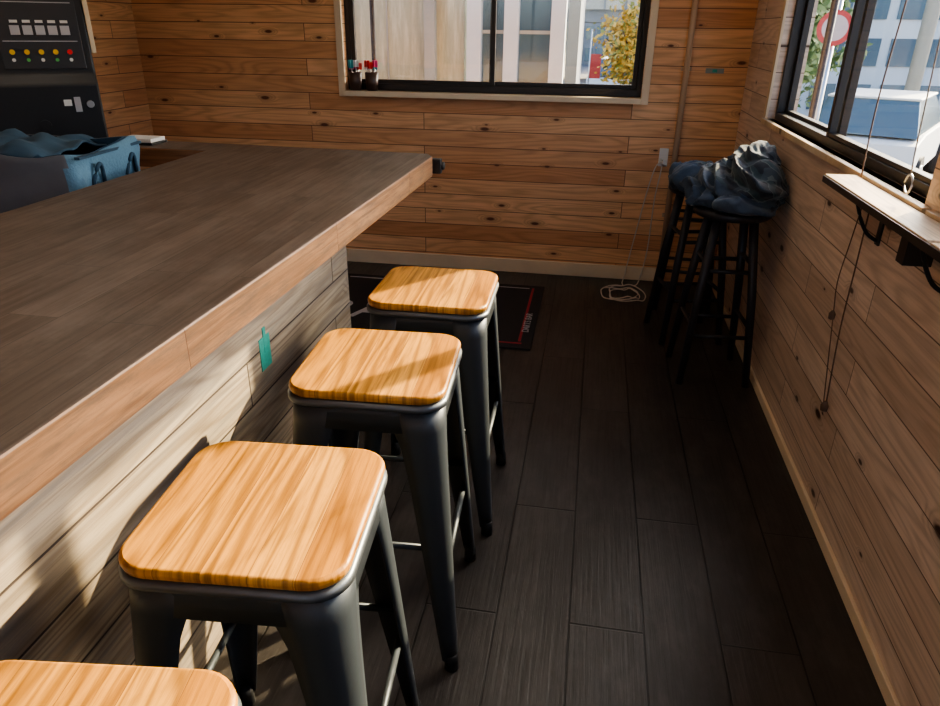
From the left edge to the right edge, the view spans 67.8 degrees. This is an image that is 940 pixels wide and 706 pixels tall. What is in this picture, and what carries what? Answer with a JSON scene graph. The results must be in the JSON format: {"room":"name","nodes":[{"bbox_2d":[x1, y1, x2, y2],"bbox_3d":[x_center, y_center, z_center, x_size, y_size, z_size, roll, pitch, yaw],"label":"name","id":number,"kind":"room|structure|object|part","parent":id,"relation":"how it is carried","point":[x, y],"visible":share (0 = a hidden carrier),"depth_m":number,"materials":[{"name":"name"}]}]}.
{"room":"cafe","nodes":[
{"label":"cafe","id":0,"kind":"room"},
{"bbox_2d":[87,0,153,169],"bbox_3d":[-2.635,-0.454,1.314,0.120,2.450,6.870,5,25,9],"label":"wall","id":1,"kind":"structure","parent":0,"point":[117,60],"depth_m":4.10,"materials":[{"name":"brown wood"}]},
{"bbox_2d":[131,0,758,281],"bbox_3d":[-0.254,-1.699,4.059,3.550,2.450,0.120,5,25,9],"label":"wall","id":2,"kind":"structure","parent":0,"point":[530,180],"depth_m":4.16,"materials":[{"name":"brown wood"}]},
{"bbox_2d":[333,0,659,104],"bbox_3d":[0.114,-1.941,3.807,1.790,1.070,0.095,5,25,9],"label":"trim","id":3,"kind":"structure","parent":2,"relation":"attached to","point":[643,100],"depth_m":3.96,"materials":[{"name":"wood"}]},
{"bbox_2d":[348,60,361,89],"bbox_3d":[-0.671,-1.625,4.093,0.081,0.164,0.081,5,25,9],"label":"cup","id":4,"kind":"object","parent":3,"relation":"on","point":[355,77],"visible":1,"depth_m":4.07,"materials":[{"name":"brown ceramic"}]},
{"bbox_2d":[364,60,378,90],"bbox_3d":[-0.572,-1.616,4.077,0.081,0.164,0.082,5,25,9],"label":"cup","id":5,"kind":"object","parent":3,"relation":"on","point":[371,78],"visible":1,"depth_m":4.06,"materials":[{"name":"brown ceramic"}]},
{"bbox_2d":[344,0,650,96],"bbox_3d":[0.128,-1.973,3.882,1.710,0.995,0.070,5,25,9],"label":"frame","id":6,"kind":"object","parent":2,"relation":"attached to","point":[616,90],"visible":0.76,"depth_m":4.01,"materials":[{"name":"black metal"}]},
{"bbox_2d":[346,248,655,280],"bbox_3d":[-0.447,-0.613,4.521,3.209,0.084,0.018,5,25,9],"label":"baseboard","id":7,"kind":"structure","parent":2,"relation":"attached to","point":[355,255],"depth_m":4.41,"materials":[{"name":"brown wood"}]},
{"bbox_2d":[658,148,668,165],"bbox_3d":[1.102,-1.113,3.988,0.050,0.100,0.030,5,25,9],"label":"wall outlet","id":8,"kind":"object","parent":2,"relation":"attached to","point":[663,154],"visible":0.93,"depth_m":3.98,"materials":[{"name":"white plastic"}]},
{"bbox_2d":[659,0,698,254],"bbox_3d":[1.169,-1.543,3.773,0.055,2.438,0.035,5,25,9],"label":"conduit pipe","id":9,"kind":"object","parent":2,"relation":"attached to","point":[693,16],"visible":0.65,"depth_m":3.83,"materials":[{"name":"beige metal"}]},
{"bbox_2d":[705,68,723,73],"bbox_3d":[1.319,-1.520,3.773,0.095,0.025,0.004,5,25,9],"label":"wall label","id":10,"kind":"object","parent":2,"relation":"attached to","point":[708,70],"visible":1,"depth_m":3.77,"materials":[{"name":"grey"}]},
{"bbox_2d":[204,261,886,705],"bbox_3d":[-0.843,0.854,1.578,3.790,0.100,6.870,5,25,9],"label":"floor","id":11,"kind":"structure","parent":0,"point":[653,541],"depth_m":2.06,"materials":[{"name":"black wood"}]},
{"bbox_2d":[0,0,108,137],"bbox_3d":[-1.872,-1.100,3.080,0.480,2.150,0.352,-12,28,-26],"label":"machine","id":12,"kind":"object","parent":11,"relation":"on","point":[49,83],"visible":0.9,"depth_m":2.92,"materials":[{"name":"black paint"}]},
{"bbox_3d":[-1.774,-1.333,2.873,0.300,0.309,0.029,-12,28,-26],"label":"control panel","id":13,"kind":"part","parent":12,"relation":"part of","materials":[{"name":"grey"}]},
{"bbox_2d":[0,660,241,705],"bbox_3d":[-0.437,0.760,0.820,0.417,0.720,0.417,2,25,2],"label":"bar stool","id":14,"kind":"object","parent":11,"relation":"on","point":[22,682],"visible":1,"depth_m":0.79,"materials":[{"name":"brown wood"}]},
{"bbox_2d":[0,141,444,668],"bbox_3d":[-1.012,0.454,1.129,1.245,1.000,3.700,5,25,9],"label":"counter","id":15,"kind":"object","parent":11,"relation":"on","point":[166,312],"depth_m":1.31,"materials":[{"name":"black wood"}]},
{"bbox_2d":[129,135,166,145],"bbox_3d":[-1.201,-0.780,2.562,0.140,0.020,0.100,5,25,9],"label":"notepad","id":16,"kind":"object","parent":15,"relation":"on","point":[151,140],"visible":0.61,"depth_m":2.54,"materials":[{"name":"white paper"}]},
{"bbox_3d":[-0.734,0.561,0.986,0.018,0.932,3.450,5,25,9],"label":"panel","id":17,"kind":"part","parent":15,"relation":"part of","materials":[{"name":"beige wood"}]},
{"bbox_2d":[118,441,420,705],"bbox_3d":[-0.329,0.559,1.255,0.417,0.720,0.417,3,25,4],"label":"bar stool","id":18,"kind":"object","parent":11,"relation":"on","point":[247,535],"visible":0.99,"depth_m":1.03,"materials":[{"name":"oak wood"},{"name":"dark grey metal"}]},
{"bbox_3d":[-0.325,0.242,1.107,0.338,0.021,0.338,3,25,4],"label":"seat","id":19,"kind":"part","parent":18,"relation":"part of","materials":[{"name":"brown wood"}]},
{"bbox_2d":[288,328,475,671],"bbox_3d":[-0.207,0.340,1.729,0.417,0.720,0.417,3,25,6],"label":"bar stool","id":20,"kind":"object","parent":11,"relation":"on","point":[406,385],"visible":0.83,"depth_m":1.53,"materials":[{"name":"oak wood"},{"name":"dark grey metal"}]},
{"bbox_3d":[-0.203,0.023,1.581,0.338,0.021,0.338,3,25,6],"label":"seat","id":21,"kind":"part","parent":20,"relation":"part of","materials":[{"name":"brown wood"}]},
{"bbox_2d":[364,266,505,535],"bbox_3d":[-0.104,0.130,2.182,0.417,0.720,0.417,4,25,8],"label":"bar stool","id":22,"kind":"object","parent":11,"relation":"on","point":[460,304],"visible":0.81,"depth_m":1.99,"materials":[{"name":"oak wood"},{"name":"dark grey metal"}]},
{"bbox_3d":[-0.100,-0.186,2.035,0.338,0.021,0.338,4,25,8],"label":"seat","id":23,"kind":"part","parent":22,"relation":"part of","materials":[{"name":"brown wood"}]},
{"bbox_2d":[348,273,544,349],"bbox_3d":[-0.242,-0.255,3.847,1.235,0.009,0.910,5,25,9],"label":"floor mat","id":24,"kind":"object","parent":11,"relation":"on","point":[518,306],"visible":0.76,"depth_m":3.82,"materials":[{"name":"black rubber"}]},
{"bbox_2d":[600,160,662,301],"bbox_3d":[0.911,-0.695,3.973,0.262,0.734,0.435,7,26,13],"label":"power cable","id":25,"kind":"object","parent":11,"relation":"on","point":[612,286],"visible":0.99,"depth_m":4.09,"materials":[{"name":"beige plastic"}]},
{"bbox_2d":[653,194,714,313],"bbox_3d":[1.195,-0.620,3.802,0.312,0.748,0.311,7,26,14],"label":"round stool","id":26,"kind":"object","parent":11,"relation":"on","point":[708,293],"visible":0.15,"depth_m":3.76,"materials":[{"name":"black wood"}]},
{"bbox_2d":[644,184,726,344],"bbox_3d":[1.081,-0.441,3.415,0.312,0.748,0.311,0,25,-2],"label":"round stool","id":27,"kind":"object","parent":11,"relation":"on","point":[670,286],"visible":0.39,"depth_m":3.36,"materials":[{"name":"black wood"}]},
{"bbox_3d":[1.085,-0.765,3.264,0.310,0.033,0.310,0,25,-2],"label":"seat","id":28,"kind":"part","parent":27,"relation":"part of","materials":[{"name":"black wood"}]},
{"bbox_2d":[666,203,772,387],"bbox_3d":[1.072,-0.258,3.021,0.312,0.748,0.311,3,25,5],"label":"round stool","id":29,"kind":"object","parent":11,"relation":"on","point":[708,214],"visible":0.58,"depth_m":2.96,"materials":[{"name":"black wood"}]},
{"bbox_2d":[660,140,789,216],"bbox_3d":[1.094,-0.781,2.966,0.411,0.237,0.744,1,25,0],"label":"jacket","id":30,"kind":"object","parent":29,"relation":"on","point":[748,181],"visible":1,"depth_m":2.77,"materials":[{"name":"fabric"}]},
{"bbox_3d":[1.076,-0.582,2.870,0.310,0.033,0.310,3,25,5],"label":"seat","id":31,"kind":"part","parent":29,"relation":"part of","materials":[{"name":"black wood"}]},
{"bbox_3d":[-1.453,0.062,2.200,0.790,0.797,1.090,5,25,9],"label":"work table","id":32,"kind":"object","parent":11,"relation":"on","visible":0},
{"bbox_2d":[0,128,140,212],"bbox_3d":[-1.341,-0.550,2.196,0.527,0.308,0.394,3,25,5],"label":"tote bag","id":33,"kind":"object","parent":32,"relation":"on","point":[40,166],"visible":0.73,"depth_m":2.03,"materials":[{"name":"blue fabric"}]},
{"bbox_2d":[713,0,939,705],"bbox_3d":[0.981,-0.151,0.767,0.120,2.450,6.870,5,25,9],"label":"wall","id":34,"kind":"structure","parent":0,"point":[867,465],"depth_m":1.95,"materials":[{"name":"brown wood"}]},
{"bbox_2d":[712,280,900,705],"bbox_3d":[0.901,0.938,1.280,0.012,0.039,6.600,5,25,9],"label":"baseboard","id":35,"kind":"structure","parent":34,"relation":"attached to","point":[888,693],"depth_m":2.02,"materials":[{"name":"brown wood"}]},
{"bbox_2d":[760,0,931,213],"bbox_3d":[1.231,-1.177,2.218,0.050,1.068,1.840,5,25,9],"label":"trim","id":36,"kind":"structure","parent":34,"relation":"attached to","point":[846,167],"depth_m":2.39,"materials":[{"name":"beige wood"}]},
{"bbox_2d":[775,0,932,197],"bbox_3d":[1.290,-1.164,2.213,0.070,1.005,1.760,5,25,9],"label":"frame","id":37,"kind":"object","parent":34,"relation":"attached to","point":[832,135],"visible":0.9,"depth_m":2.41,"materials":[{"name":"black metal"}]},
{"bbox_2d":[822,174,939,292],"bbox_3d":[0.943,-0.107,1.317,0.112,0.146,1.665,5,25,9],"label":"wall shelf","id":38,"kind":"object","parent":34,"relation":"attached to","point":[919,245],"visible":1,"depth_m":1.59,"materials":[{"name":"wood"},{"name":"black painted metal"}]},
{"bbox_2d":[820,209,868,411],"bbox_3d":[1.094,-0.146,2.062,0.031,0.660,0.144,5,25,9],"label":"blind cord","id":39,"kind":"object","parent":38,"relation":"hanging from","point":[824,406],"visible":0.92,"depth_m":2.10,"materials":[{"name":"fabric"}]},
{"bbox_2d":[860,0,939,193],"bbox_3d":[1.084,-0.911,1.592,0.032,1.066,0.355,5,25,9],"label":"blind cord","id":40,"kind":"object","parent":34,"relation":"attached to","point":[910,174],"visible":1,"depth_m":1.68,"materials":[{"name":"white plastic"}]},
{"bbox_2d":[925,210,939,222],"bbox_3d":[0.905,0.075,0.757,0.050,0.023,1.880,5,25,9],"label":"trim","id":41,"kind":"structure","parent":34,"relation":"attached to","point":[933,214],"depth_m":1.57,"materials":[{"name":"brown wood"}]},
{"label":"outside","id":42,"kind":"structure","parent":0,"visible":0},
{"bbox_2d":[563,66,933,174],"bbox_3d":[14.921,-9.326,26.394,100.000,0.200,120.000,5,25,9],"label":"ground","id":43,"kind":"structure","parent":42,"point":[584,69],"depth_m":39.63,"materials":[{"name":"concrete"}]},
{"bbox_2d":[354,0,585,83],"bbox_3d":[-3.179,-4.668,7.333,8.780,7.000,2.100,5,25,9],"label":"concrete building","id":44,"kind":"structure","parent":43,"relation":"on","point":[445,40],"depth_m":6.49,"materials":[{"name":"beige concrete"}]},
{"bbox_2d":[587,29,601,83],"bbox_3d":[3.576,-8.030,20.204,0.340,2.400,0.040,5,25,9],"label":"banner","id":45,"kind":"object","parent":43,"relation":"on","point":[594,59],"visible":0.78,"depth_m":20.08,"materials":[{"name":"red fabric"}]},
{"bbox_2d":[565,23,636,65],"bbox_3d":[7.989,-28.087,50.868,12.050,13.000,7.050,5,25,9],"label":"office building","id":46,"kind":"structure","parent":43,"relation":"on","point":[586,34],"depth_m":49.64,"materials":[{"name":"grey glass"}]},
{"bbox_2d":[563,0,639,76],"bbox_3d":[6.932,-16.581,36.658,60.000,4.100,6.350,5,25,9],"label":"office building","id":47,"kind":"structure","parent":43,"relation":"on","point":[595,10],"depth_m":33.62,"materials":[{"name":"concrete"}]},
{"bbox_2d":[369,0,839,119],"bbox_3d":[0.556,-1.442,5.058,3.150,3.160,1.670,5,25,9],"label":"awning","id":48,"kind":"object","parent":43,"relation":"on","point":[834,3],"visible":0.02,"depth_m":3.85,"materials":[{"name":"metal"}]},
{"bbox_2d":[586,57,629,84],"bbox_3d":[5.328,-10.035,25.651,1.820,1.480,4.292,7,26,13],"label":"car","id":49,"kind":"object","parent":43,"relation":"on","point":[591,80],"visible":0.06,"depth_m":23.97,"materials":[{"name":"white metal"}]},
{"bbox_2d":[586,0,639,84],"bbox_3d":[4.191,-7.591,18.090,2.469,3.406,2.290,5,25,9],"label":"street tree","id":50,"kind":"object","parent":43,"relation":"on","point":[623,49],"visible":0.5,"depth_m":17.66,"materials":[{"name":"yellow plant"}]},
{"bbox_2d":[802,0,833,83],"bbox_3d":[5.189,-4.611,11.957,1.620,3.201,1.498,15,29,28],"label":"street tree","id":51,"kind":"object","parent":43,"relation":"on","point":[813,58],"visible":0.09,"depth_m":11.33,"materials":[{"name":"green plant"}]},
{"bbox_2d":[815,0,851,120],"bbox_3d":[3.975,-2.585,8.099,0.360,2.750,0.082,12,27,23],"label":"traffic sign","id":52,"kind":"object","parent":43,"relation":"on","point":[843,18],"visible":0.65,"depth_m":7.64,"materials":[{"name":"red metal"}]},
{"bbox_2d":[798,0,871,107],"bbox_3d":[7.184,-6.731,15.135,2.364,4.412,2.502,-8,26,-18],"label":"street tree","id":53,"kind":"object","parent":43,"relation":"on","point":[846,3],"visible":0.06,"depth_m":14.78,"materials":[{"name":"green plant"}]},
{"bbox_2d":[797,0,939,116],"bbox_3d":[14.220,-13.147,22.495,8.850,10.000,8.050,5,25,9],"label":"office building","id":54,"kind":"structure","parent":43,"relation":"on","point":[887,14],"depth_m":20.39,"materials":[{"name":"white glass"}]},
{"bbox_2d":[818,88,939,172],"bbox_3d":[7.285,-3.877,12.475,1.820,1.480,4.292,19,30,33],"label":"car","id":55,"kind":"object","parent":43,"relation":"on","point":[898,116],"visible":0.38,"depth_m":11.06,"materials":[{"name":"white metal"}]},
{"bbox_2d":[904,0,939,90],"bbox_3d":[9.031,-7.761,13.142,1.400,8.000,0.280,5,25,9],"label":"utility pole","id":56,"kind":"object","parent":43,"relation":"on","point":[931,14],"visible":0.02,"depth_m":13.82,"materials":[{"name":"concrete"}]}
]}

